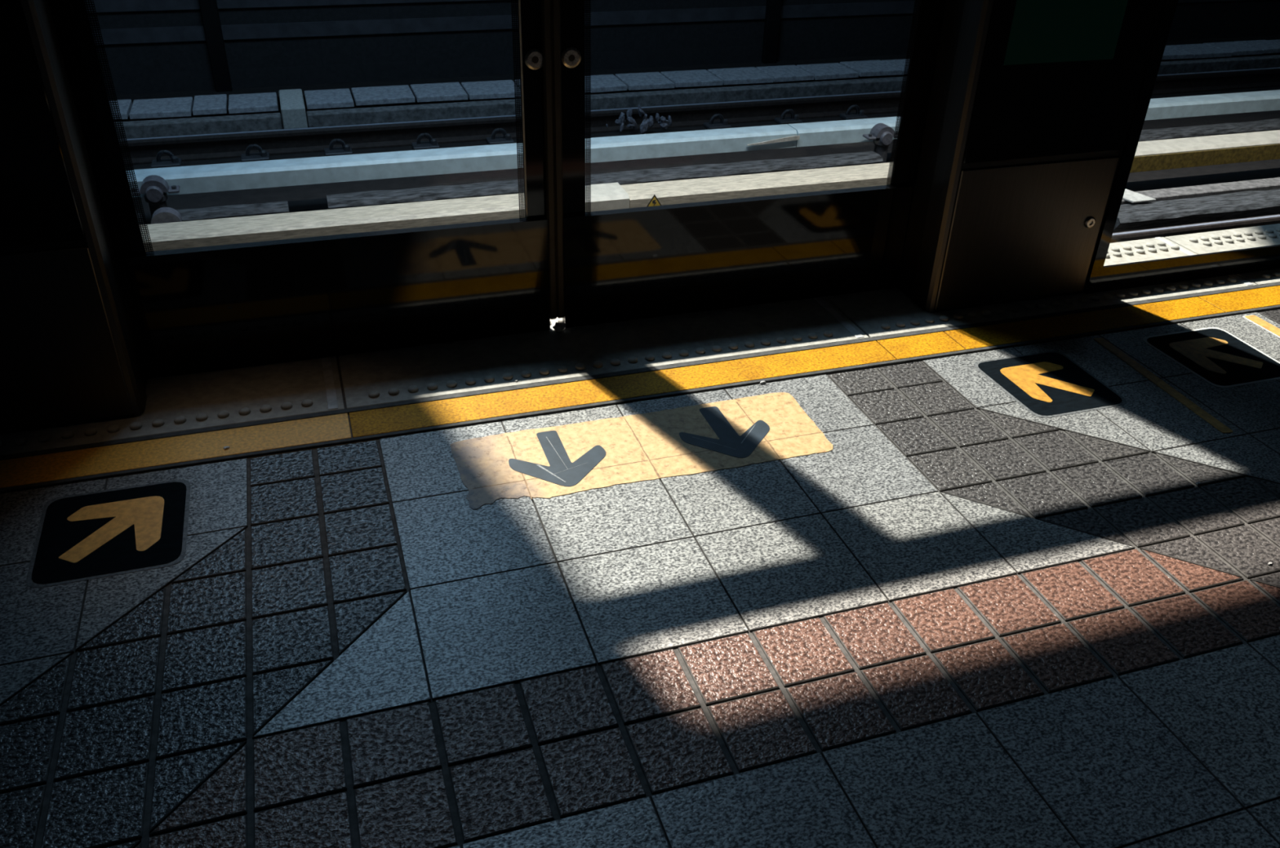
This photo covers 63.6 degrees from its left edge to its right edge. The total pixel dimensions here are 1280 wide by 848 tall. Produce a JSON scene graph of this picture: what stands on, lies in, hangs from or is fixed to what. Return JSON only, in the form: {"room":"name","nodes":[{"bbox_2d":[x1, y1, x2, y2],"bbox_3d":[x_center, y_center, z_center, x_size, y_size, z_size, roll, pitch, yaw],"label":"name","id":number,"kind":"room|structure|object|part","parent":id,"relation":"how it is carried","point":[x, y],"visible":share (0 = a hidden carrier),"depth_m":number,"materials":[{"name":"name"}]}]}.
{"room":"metro station","nodes":[
{"label":"metro station","id":0,"kind":"room"},
{"bbox_2d":[0,308,1279,847],"bbox_3d":[3.604,1.674,1.253,21.000,1.260,7.458,-9,33,-16],"label":"floor","id":1,"kind":"structure","parent":0,"point":[971,619],"depth_m":1.92,"materials":[{"name":"grey tile"}]},
{"bbox_2d":[26,479,191,587],"bbox_3d":[-1.109,0.223,2.169,0.298,0.003,0.315,-9,33,-16],"label":"arrow sign","id":2,"kind":"object","parent":1,"relation":"on","point":[95,535],"visible":1,"depth_m":2.16,"materials":[{"name":"black plastic"}]},
{"bbox_2d":[0,355,344,455],"bbox_3d":[-1.507,-0.044,2.577,1.460,0.019,0.436,-9,33,-16],"label":"plate","id":3,"kind":"object","parent":1,"relation":"on","point":[214,398],"visible":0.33,"depth_m":2.61,"materials":[{"name":"silver metal"}]},
{"bbox_2d":[0,0,146,434],"bbox_3d":[-1.510,-0.654,2.151,0.580,1.482,0.189,-9,33,-16],"label":"pillar","id":4,"kind":"structure","parent":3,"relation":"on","point":[70,354],"depth_m":2.31,"materials":[{"name":"metal"}]},
{"bbox_3d":[-1.481,-0.802,1.955,0.549,1.012,0.007,-9,33,-16],"label":"panel","id":5,"kind":"part","parent":4,"relation":"part of","materials":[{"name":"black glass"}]},
{"bbox_3d":[-1.500,-0.171,2.348,0.549,0.438,0.007,-9,33,-16],"label":"panel","id":6,"kind":"part","parent":4,"relation":"part of","materials":[{"name":"metal"}]},
{"bbox_2d":[48,0,557,378],"bbox_3d":[-0.819,-0.825,2.453,1.248,1.483,0.036,-9,33,-16],"label":"door","id":7,"kind":"structure","parent":3,"relation":"on","point":[230,306],"depth_m":2.71,"materials":[{"name":"black metal"}]},
{"bbox_3d":[-0.844,-0.336,2.752,1.226,0.335,0.031,-9,33,-16],"label":"kick panel","id":8,"kind":"part","parent":7,"relation":"part of","materials":[{"name":"black glass"}]},
{"bbox_3d":[-0.295,-1.038,2.524,0.004,1.134,0.002,-9,33,-16],"label":"edge trim","id":9,"kind":"part","parent":7,"relation":"part of","materials":[{"name":"grey metal"}]},
{"bbox_2d":[532,56,538,62],"bbox_3d":[-0.264,-0.917,2.599,0.016,0.016,0.001,-9,33,-16],"label":"socket","id":10,"kind":"object","parent":7,"relation":"attached to","point":[535,59],"depth_m":2.60,"materials":[{"name":"black rubber"}]},
{"bbox_2d":[337,296,869,408],"bbox_3d":[-0.102,-0.257,2.983,1.484,0.019,0.436,-9,33,-16],"label":"plate","id":11,"kind":"object","parent":1,"relation":"on","point":[442,369],"visible":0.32,"depth_m":2.90,"materials":[{"name":"metal"}]},
{"bbox_2d":[552,322,565,332],"bbox_3d":[-0.234,-0.283,2.992,0.040,0.027,0.026,-9,33,-16],"label":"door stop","id":12,"kind":"object","parent":11,"relation":"on","point":[558,326],"visible":1,"depth_m":2.98,"materials":[{"name":"black rubber"}]},
{"bbox_2d":[551,0,946,328],"bbox_3d":[0.379,-1.005,2.800,1.272,1.483,0.036,-9,33,-16],"label":"door","id":13,"kind":"structure","parent":11,"relation":"on","point":[646,262],"depth_m":3.02,"materials":[{"name":"black metal"}]},
{"bbox_2d":[568,54,574,61],"bbox_3d":[-0.174,-0.931,2.625,0.016,0.016,0.001,-9,33,-16],"label":"socket","id":14,"kind":"object","parent":13,"relation":"attached to","point":[571,57],"depth_m":2.63,"materials":[{"name":"black rubber"}]},
{"bbox_3d":[0.375,-0.520,3.105,1.250,0.335,0.031,-9,33,-16],"label":"kick panel","id":15,"kind":"part","parent":13,"relation":"part of","materials":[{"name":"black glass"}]},
{"bbox_2d":[0,282,1279,493],"bbox_3d":[0.483,-0.177,2.891,9.000,0.010,0.152,-9,33,-16],"label":"safety line","id":16,"kind":"object","parent":1,"relation":"on","point":[29,470],"visible":1,"depth_m":2.70,"materials":[{"name":"yellow paint"}]},
{"bbox_2d":[449,392,832,509],"bbox_3d":[0.010,0.052,2.495,0.899,0.003,0.296,-9,33,-16],"label":"decal","id":17,"kind":"object","parent":1,"relation":"on","point":[548,462],"visible":1,"depth_m":2.48,"materials":[{"name":"beige plastic"}]},
{"bbox_2d":[824,236,1257,337],"bbox_3d":[1.292,-0.467,3.387,1.437,0.019,0.436,-9,33,-16],"label":"plate","id":18,"kind":"object","parent":1,"relation":"on","point":[886,312],"visible":0.47,"depth_m":3.24,"materials":[{"name":"silver metal"}]},
{"bbox_2d":[897,0,1164,312],"bbox_3d":[1.144,-1.053,2.916,0.579,1.482,0.196,-9,33,-16],"label":"pillar","id":19,"kind":"structure","parent":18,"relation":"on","point":[1032,104],"depth_m":2.97,"materials":[{"name":"metal"}]},
{"bbox_3d":[0.892,-0.991,2.805,0.021,1.478,0.093,-9,33,-16],"label":"corner post","id":20,"kind":"part","parent":19,"relation":"part of","materials":[{"name":"metal"}]},
{"bbox_3d":[1.167,-0.574,3.119,0.543,0.438,0.007,-9,33,-16],"label":"panel","id":21,"kind":"part","parent":19,"relation":"part of","materials":[{"name":"metal"}]},
{"bbox_3d":[1.185,-1.205,2.727,0.543,1.012,0.007,-9,33,-16],"label":"panel","id":22,"kind":"part","parent":19,"relation":"part of","materials":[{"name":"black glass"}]},
{"bbox_2d":[1083,0,1279,293],"bbox_3d":[2.374,-1.220,3.173,1.950,1.557,0.018,-9,33,-16],"label":"door frame","id":23,"kind":"structure","parent":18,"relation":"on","point":[1100,278],"depth_m":3.31,"materials":[{"name":"black metal"}]},
{"bbox_3d":[2.376,-0.600,3.567,1.910,0.087,0.010,-9,33,-16],"label":"kick rail","id":24,"kind":"part","parent":23,"relation":"part of","materials":[{"name":"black metal"}]},
{"bbox_2d":[973,351,1126,417],"bbox_3d":[1.115,-0.113,2.813,0.298,0.003,0.315,-9,33,-16],"label":"arrow sign","id":25,"kind":"object","parent":1,"relation":"on","point":[1048,384],"visible":1,"depth_m":2.80,"materials":[{"name":"black plastic"}]},
{"bbox_2d":[1093,337,1232,433],"bbox_3d":[1.422,-0.116,2.832,0.032,0.002,0.536,-7,33,-13],"label":"queue stripe","id":26,"kind":"object","parent":1,"relation":"on","point":[1161,384],"visible":1,"depth_m":2.80,"materials":[{"name":"yellow paint"}]},
{"bbox_2d":[1142,327,1279,387],"bbox_3d":[1.665,-0.197,2.972,0.298,0.003,0.315,-9,33,-16],"label":"arrow sign","id":27,"kind":"object","parent":1,"relation":"on","point":[1215,355],"visible":1,"depth_m":2.97,"materials":[{"name":"black plastic"}]},
{"bbox_2d":[1164,223,1279,284],"bbox_3d":[2.682,-0.677,3.790,1.476,0.019,0.436,-9,33,-16],"label":"plate","id":28,"kind":"object","parent":1,"relation":"on","point":[1219,241],"visible":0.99,"depth_m":3.73,"materials":[{"name":"silver metal"}]},
{"bbox_2d":[1242,315,1279,337],"bbox_3d":[1.966,-0.202,2.996,0.052,0.002,0.528,-8,33,-15],"label":"queue stripe","id":29,"kind":"object","parent":1,"relation":"on","point":[1272,329],"visible":1,"depth_m":3.15,"materials":[{"name":"yellow paint"}]},
{"bbox_2d":[84,0,1279,94],"bbox_3d":[-0.204,-4.591,11.137,21.000,1.260,0.930,-9,33,-16],"label":"wall","id":30,"kind":"structure","parent":0,"point":[151,46],"depth_m":10.38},
{"bbox_2d":[198,0,232,92],"bbox_3d":[-3.986,-3.645,9.653,0.150,1.035,0.075,-9,33,-16],"label":"wall post","id":31,"kind":"object","parent":30,"relation":"attached to","point":[209,8],"visible":1,"depth_m":9.67,"materials":[{"name":"black metal"}]},
{"bbox_2d":[761,0,781,63],"bbox_3d":[1.446,-4.466,11.226,0.150,1.035,0.075,-9,33,-16],"label":"wall post","id":32,"kind":"object","parent":30,"relation":"attached to","point":[773,7],"visible":1,"depth_m":11.29,"materials":[{"name":"black metal"}]},
{"bbox_2d":[107,35,1279,224],"bbox_3d":[1.174,-1.724,7.874,21.000,0.090,8.142,-9,33,-16],"label":"trackbed","id":33,"kind":"structure","parent":0,"point":[307,197],"depth_m":8.50,"materials":[{"name":"grey concrete"}]},
{"bbox_2d":[130,175,180,216],"bbox_3d":[-3.145,-1.418,6.735,0.300,0.380,0.144,-9,33,-16],"label":"bracket","id":34,"kind":"object","parent":33,"relation":"on","point":[155,188],"visible":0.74,"depth_m":6.65,"materials":[{"name":"metal"}]},
{"bbox_3d":[-3.147,-1.379,6.763,0.138,0.285,0.138,-9,33,-16],"label":"post","id":35,"kind":"part","parent":34,"relation":"part of","materials":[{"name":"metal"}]},
{"bbox_2d":[126,124,797,197],"bbox_3d":[-3.521,-1.550,6.742,9.900,0.142,0.213,-9,33,-16],"label":"rail cover","id":36,"kind":"object","parent":34,"relation":"attached to","point":[398,164],"visible":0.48,"depth_m":7.24,"materials":[{"name":"metal"}]},
{"bbox_2d":[746,135,799,146],"bbox_3d":[1.029,-2.183,7.945,0.435,0.048,0.014,-9,33,-16],"label":"scrap","id":37,"kind":"object","parent":36,"relation":"attached to","point":[794,137],"visible":1,"depth_m":7.95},
{"bbox_2d":[151,207,182,224],"bbox_3d":[-2.811,-1.089,6.191,0.165,0.412,0.087,-9,33,-16],"label":"bracket","id":38,"kind":"object","parent":33,"relation":"on","point":[163,215],"visible":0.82,"depth_m":6.07,"materials":[{"name":"grey metal"}]},
{"bbox_2d":[139,193,524,251],"bbox_3d":[-4.176,-0.853,5.577,7.815,0.128,0.258,-9,33,-16],"label":"rail cover","id":39,"kind":"object","parent":38,"relation":"attached to","point":[263,228],"visible":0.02,"depth_m":6.17,"materials":[{"name":"metal"}]},
{"bbox_2d":[585,182,629,212],"bbox_3d":[-0.283,-1.447,6.700,0.360,0.142,0.282,-9,33,-16],"label":"rail cover","id":40,"kind":"object","parent":39,"relation":"attached to","point":[610,196],"visible":0.5,"depth_m":6.61,"materials":[{"name":"metal"}]},
{"bbox_2d":[620,162,893,208],"bbox_3d":[1.493,-1.709,7.215,3.360,0.132,0.263,-9,33,-16],"label":"rail cover","id":41,"kind":"object","parent":40,"relation":"attached to","point":[742,186],"visible":0.42,"depth_m":6.93,"materials":[{"name":"metal"}]},
{"bbox_2d":[1129,129,1279,173],"bbox_3d":[7.015,-2.531,8.821,8.242,0.150,0.264,-9,33,-16],"label":"rail cover","id":42,"kind":"object","parent":41,"relation":"attached to","point":[1201,151],"visible":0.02,"depth_m":7.96,"materials":[{"name":"metal"}]},
{"bbox_2d":[176,200,289,222],"bbox_3d":[-2.675,-1.333,6.797,0.708,0.203,0.157,-9,33,-16],"label":"concrete plinth","id":43,"kind":"object","parent":33,"relation":"on","point":[277,207],"visible":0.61,"depth_m":6.72,"materials":[{"name":"grey concrete"}]},
{"bbox_2d":[279,88,307,128],"bbox_3d":[-3.018,-2.723,8.986,0.195,0.222,0.645,-9,33,-16],"label":"concrete block","id":44,"kind":"object","parent":33,"relation":"on","point":[291,101],"visible":0.82,"depth_m":8.74,"materials":[{"name":"grey concrete"}]},
{"bbox_2d":[326,151,883,209],"bbox_3d":[-0.126,-1.735,7.561,4.170,0.204,0.218,-9,33,-16],"label":"concrete plinth","id":45,"kind":"object","parent":33,"relation":"on","point":[366,198],"visible":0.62,"depth_m":7.49,"materials":[{"name":"grey concrete"}]},
{"bbox_2d":[115,54,1279,139],"bbox_3d":[0.763,-3.145,9.914,20.250,0.147,0.135,-9,33,-16],"label":"walkway","id":46,"kind":"structure","parent":33,"relation":"on","point":[317,118],"depth_m":9.49,"materials":[{"name":"concrete"}]},
{"bbox_2d":[109,99,132,119],"bbox_3d":[-4.512,-2.606,8.578,0.492,0.045,0.465,-9,33,-16],"label":"slab","id":47,"kind":"object","parent":46,"relation":"on","point":[125,105],"visible":0.32,"depth_m":8.61,"materials":[{"name":"concrete"}]},
{"bbox_2d":[128,97,193,119],"bbox_3d":[-4.038,-2.672,8.718,0.470,0.045,0.465,-9,33,-16],"label":"slab","id":48,"kind":"object","parent":46,"relation":"on","point":[180,106],"visible":1,"depth_m":8.63,"materials":[{"name":"concrete"}]},
{"bbox_2d":[192,93,227,115],"bbox_3d":[-3.672,-2.732,8.818,0.262,0.045,0.471,-9,33,-16],"label":"slab","id":49,"kind":"object","parent":46,"relation":"on","point":[210,104],"visible":1,"depth_m":8.73,"materials":[{"name":"concrete"}]},
{"bbox_2d":[228,92,278,113],"bbox_3d":[-3.344,-2.779,8.921,0.396,0.045,0.461,-9,33,-16],"label":"slab","id":50,"kind":"object","parent":46,"relation":"on","point":[255,102],"visible":1,"depth_m":8.83,"materials":[{"name":"concrete"}]},
{"bbox_2d":[304,88,354,109],"bbox_3d":[-2.742,-2.868,9.092,0.392,0.045,0.468,-9,33,-16],"label":"slab","id":51,"kind":"object","parent":46,"relation":"on","point":[333,98],"visible":1,"depth_m":9.00,"materials":[{"name":"concrete"}]},
{"bbox_2d":[351,84,415,106],"bbox_3d":[-2.299,-2.943,9.227,0.510,0.045,0.449,-9,33,-16],"label":"slab","id":52,"kind":"object","parent":46,"relation":"on","point":[370,95],"visible":1,"depth_m":9.13,"materials":[{"name":"concrete"}]},
{"bbox_2d":[410,82,467,102],"bbox_3d":[-1.825,-3.012,9.356,0.447,0.045,0.465,-9,33,-16],"label":"slab","id":53,"kind":"object","parent":46,"relation":"on","point":[445,91],"visible":1,"depth_m":9.26,"materials":[{"name":"concrete"}]},
{"bbox_2d":[461,80,520,99],"bbox_3d":[-1.364,-3.076,9.489,0.484,0.045,0.470,-9,33,-16],"label":"slab","id":54,"kind":"object","parent":46,"relation":"on","point":[502,88],"visible":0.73,"depth_m":9.40,"materials":[{"name":"concrete"}]},
{"bbox_2d":[585,74,626,93],"bbox_3d":[-0.412,-3.221,9.765,0.477,0.045,0.468,-9,33,-16],"label":"slab","id":55,"kind":"object","parent":46,"relation":"on","point":[608,82],"visible":0.55,"depth_m":9.67,"materials":[{"name":"concrete"}]},
{"bbox_2d":[615,71,675,90],"bbox_3d":[0.043,-3.292,9.898,0.447,0.045,0.466,-9,33,-16],"label":"slab","id":56,"kind":"object","parent":46,"relation":"on","point":[653,80],"visible":0.95,"depth_m":9.80,"materials":[{"name":"concrete"}]},
{"bbox_2d":[660,69,723,87],"bbox_3d":[0.499,-3.362,10.033,0.477,0.045,0.458,-9,33,-16],"label":"slab","id":57,"kind":"object","parent":46,"relation":"on","point":[701,77],"visible":0.91,"depth_m":9.94,"materials":[{"name":"concrete"}]},
{"bbox_2d":[707,66,773,84],"bbox_3d":[0.985,-3.433,10.170,0.507,0.045,0.468,-9,33,-16],"label":"slab","id":58,"kind":"object","parent":46,"relation":"on","point":[748,75],"visible":0.91,"depth_m":10.08,"materials":[{"name":"concrete"}]},
{"bbox_2d":[755,65,813,82],"bbox_3d":[1.446,-3.505,10.311,0.432,0.045,0.452,-9,33,-16],"label":"slab","id":59,"kind":"object","parent":46,"relation":"on","point":[783,73],"visible":0.91,"depth_m":10.22,"materials":[{"name":"concrete"}]},
{"bbox_2d":[796,62,858,79],"bbox_3d":[1.895,-3.571,10.442,0.477,0.045,0.453,-9,33,-16],"label":"slab","id":60,"kind":"object","parent":46,"relation":"on","point":[832,70],"visible":0.95,"depth_m":10.35,"materials":[{"name":"concrete"}]},
{"bbox_2d":[840,59,902,76],"bbox_3d":[2.361,-3.644,10.566,0.462,0.045,0.468,-9,33,-16],"label":"slab","id":61,"kind":"object","parent":46,"relation":"on","point":[864,68],"visible":0.95,"depth_m":10.47,"materials":[{"name":"concrete"}]},
{"bbox_2d":[880,58,909,75],"bbox_3d":[2.823,-3.712,10.706,0.477,0.045,0.460,-9,33,-16],"label":"slab","id":62,"kind":"object","parent":46,"relation":"on","point":[899,64],"visible":0.32,"depth_m":10.71,"materials":[{"name":"concrete"}]},
{"bbox_2d":[1161,45,1193,59],"bbox_3d":[5.854,-4.169,11.581,0.462,0.045,0.464,-9,33,-16],"label":"slab","id":63,"kind":"object","parent":46,"relation":"on","point":[1170,53],"visible":0.32,"depth_m":11.44,"materials":[{"name":"concrete"}]},
{"bbox_2d":[1166,44,1232,58],"bbox_3d":[6.339,-4.239,11.722,0.522,0.045,0.467,-9,33,-16],"label":"slab","id":64,"kind":"object","parent":46,"relation":"on","point":[1199,51],"visible":0.86,"depth_m":11.63,"materials":[{"name":"concrete"}]},
{"bbox_2d":[1202,41,1262,55],"bbox_3d":[6.808,-4.317,11.860,0.432,0.045,0.457,-9,33,-16],"label":"slab","id":65,"kind":"object","parent":46,"relation":"on","point":[1237,49],"visible":0.95,"depth_m":11.77,"materials":[{"name":"concrete"}]},
{"bbox_2d":[1234,40,1279,53],"bbox_3d":[7.249,-4.387,11.990,0.462,0.045,0.450,-9,33,-16],"label":"slab","id":66,"kind":"object","parent":46,"relation":"on","point":[1268,46],"visible":0.9,"depth_m":11.94,"materials":[{"name":"concrete"}]},
{"bbox_2d":[1266,39,1279,44],"bbox_3d":[7.713,-4.449,12.124,0.477,0.045,0.458,-9,33,-16],"label":"slab","id":67,"kind":"object","parent":46,"relation":"on","point":[1273,41],"visible":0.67,"depth_m":12.19,"materials":[{"name":"concrete"}]},
{"bbox_2d":[115,53,1279,121],"bbox_3d":[0.588,-3.439,10.366,20.250,0.165,0.051,-9,33,-16],"label":"bed","id":68,"kind":"object","parent":33,"relation":"on","point":[228,113],"visible":0.02,"depth_m":9.77,"materials":[{"name":"grey concrete"}]},
{"bbox_2d":[125,86,1279,169],"bbox_3d":[0.773,-2.694,9.297,19.800,0.039,0.480,-9,33,-16],"label":"bed","id":69,"kind":"object","parent":33,"relation":"on","point":[139,166],"visible":0.02,"depth_m":8.92,"materials":[{"name":"grey concrete"}]},
{"bbox_2d":[151,150,182,168],"bbox_3d":[-3.620,-2.027,7.867,0.210,0.118,0.162,-9,33,-16],"label":"clip","id":70,"kind":"object","parent":69,"relation":"on","point":[174,162],"visible":1,"depth_m":7.85,"materials":[{"name":"metal"}]},
{"bbox_3d":[-3.621,-1.989,7.891,0.210,0.030,0.162,-9,33,-16],"label":"plate","id":71,"kind":"part","parent":70,"relation":"part of","materials":[{"name":"metal"}]},
{"bbox_2d":[240,144,269,162],"bbox_3d":[-3.006,-2.119,8.045,0.210,0.118,0.162,-9,33,-16],"label":"clip","id":72,"kind":"object","parent":69,"relation":"on","point":[263,155],"visible":0.97,"depth_m":8.03,"materials":[{"name":"metal"}]},
{"bbox_3d":[-3.008,-2.082,8.068,0.210,0.030,0.162,-9,33,-16],"label":"plate","id":73,"kind":"part","parent":72,"relation":"part of","materials":[{"name":"metal"}]},
{"bbox_2d":[324,138,352,156],"bbox_3d":[-2.408,-2.210,8.218,0.210,0.118,0.162,-9,33,-16],"label":"clip","id":74,"kind":"object","parent":69,"relation":"on","point":[345,149],"visible":0.98,"depth_m":8.20,"materials":[{"name":"metal"}]},
{"bbox_3d":[-2.409,-2.172,8.242,0.210,0.030,0.162,-9,33,-16],"label":"plate","id":75,"kind":"part","parent":74,"relation":"part of","materials":[{"name":"metal"}]},
{"bbox_2d":[411,133,439,150],"bbox_3d":[-1.752,-2.309,8.408,0.210,0.118,0.162,-9,33,-16],"label":"clip","id":76,"kind":"object","parent":69,"relation":"on","point":[432,144],"visible":0.98,"depth_m":8.39,"materials":[{"name":"metal"}]},
{"bbox_3d":[-1.753,-2.272,8.432,0.210,0.030,0.162,-9,33,-16],"label":"plate","id":77,"kind":"part","parent":76,"relation":"part of","materials":[{"name":"metal"}]},
{"bbox_2d":[485,128,514,145],"bbox_3d":[-1.167,-2.397,8.578,0.210,0.118,0.162,-9,33,-16],"label":"clip","id":78,"kind":"object","parent":69,"relation":"on","point":[506,139],"visible":0.99,"depth_m":8.56,"materials":[{"name":"metal"}]},
{"bbox_3d":[-1.168,-2.360,8.601,0.210,0.030,0.162,-9,33,-16],"label":"plate","id":79,"kind":"part","parent":78,"relation":"part of","materials":[{"name":"metal"}]},
{"bbox_2d":[605,104,671,133],"bbox_3d":[0.007,-2.605,8.839,0.588,0.248,0.150,-9,33,-16],"label":"debris heap","id":80,"kind":"object","parent":69,"relation":"on","point":[646,123],"visible":1,"depth_m":8.83,"materials":[{"name":"grey stone"}]},
{"bbox_2d":[119,66,1279,165],"bbox_3d":[0.766,-2.801,9.264,19.800,0.174,0.150,-9,33,-16],"label":"rail","id":81,"kind":"object","parent":69,"relation":"on","point":[374,135],"visible":0.72,"depth_m":8.69,"materials":[{"name":"metal"}]},
{"bbox_2d":[702,113,731,129],"bbox_3d":[0.687,-2.677,9.114,0.210,0.118,0.162,-9,33,-16],"label":"clip","id":82,"kind":"object","parent":69,"relation":"on","point":[723,123],"visible":0.95,"depth_m":9.10,"materials":[{"name":"metal"}]},
{"bbox_3d":[0.685,-2.640,9.137,0.210,0.030,0.162,-9,33,-16],"label":"plate","id":83,"kind":"part","parent":82,"relation":"part of","materials":[{"name":"metal"}]},
{"bbox_2d":[773,109,802,124],"bbox_3d":[1.343,-2.776,9.304,0.210,0.118,0.162,-9,33,-16],"label":"clip","id":84,"kind":"object","parent":69,"relation":"on","point":[794,118],"visible":0.98,"depth_m":9.29,"materials":[{"name":"metal"}]},
{"bbox_3d":[1.341,-2.739,9.328,0.210,0.030,0.162,-9,33,-16],"label":"plate","id":85,"kind":"part","parent":84,"relation":"part of","materials":[{"name":"metal"}]},
{"bbox_2d":[839,105,867,119],"bbox_3d":[1.970,-2.871,9.486,0.210,0.118,0.162,-9,33,-16],"label":"clip","id":86,"kind":"object","parent":69,"relation":"on","point":[860,114],"visible":0.98,"depth_m":9.47,"materials":[{"name":"metal"}]},
{"bbox_3d":[1.969,-2.834,9.509,0.210,0.030,0.162,-9,33,-16],"label":"plate","id":87,"kind":"part","parent":86,"relation":"part of","materials":[{"name":"metal"}]},
{"bbox_2d":[862,123,897,163],"bbox_3d":[1.917,-2.182,8.201,0.300,0.380,0.144,-9,33,-16],"label":"bracket","id":88,"kind":"object","parent":33,"relation":"on","point":[882,135],"visible":0.72,"depth_m":8.11,"materials":[{"name":"metal"}]},
{"bbox_3d":[1.915,-2.144,8.228,0.138,0.285,0.138,-9,33,-16],"label":"post","id":89,"kind":"part","parent":88,"relation":"part of","materials":[{"name":"metal"}]},
{"bbox_2d":[787,89,1279,146],"bbox_3d":[5.893,-2.971,9.468,9.892,0.142,0.213,-9,33,-16],"label":"rail cover","id":90,"kind":"object","parent":88,"relation":"attached to","point":[843,131],"visible":0.5,"depth_m":9.01,"materials":[{"name":"metal"}]},
{"bbox_2d":[890,118,1279,161],"bbox_3d":[6.362,-2.715,9.439,9.090,0.204,0.219,-9,33,-16],"label":"concrete plinth","id":91,"kind":"object","parent":33,"relation":"on","point":[1267,125],"visible":0.27,"depth_m":8.93,"materials":[{"name":"grey concrete"}]},
{"bbox_2d":[1110,213,1279,243],"bbox_3d":[1.876,-0.976,6.385,19.800,0.174,0.150,-9,33,-16],"label":"rail","id":92,"kind":"object","parent":33,"relation":"on","point":[1133,235],"visible":0.02,"depth_m":6.85,"materials":[{"name":"metal"}]},
{"bbox_2d":[1113,188,1279,232],"bbox_3d":[7.401,-2.005,8.348,8.820,0.204,0.279,-9,33,-16],"label":"concrete plinth","id":93,"kind":"object","parent":33,"relation":"on","point":[1246,204],"visible":0.83,"depth_m":7.25,"materials":[{"name":"grey concrete"}]},
{"bbox_2d":[1120,177,1279,204],"bbox_3d":[7.342,-2.119,8.517,8.805,0.207,0.144,-9,33,-16],"label":"concrete ledge","id":94,"kind":"object","parent":33,"relation":"on","point":[1197,191],"visible":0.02,"depth_m":7.52,"materials":[{"name":"grey concrete"}]},
{"bbox_2d":[1122,189,1155,203],"bbox_3d":[3.479,-1.621,7.323,0.240,0.013,0.240,-9,33,-16],"label":"plate","id":95,"kind":"object","parent":94,"relation":"on","point":[1132,197],"visible":0.68,"depth_m":7.27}
]}

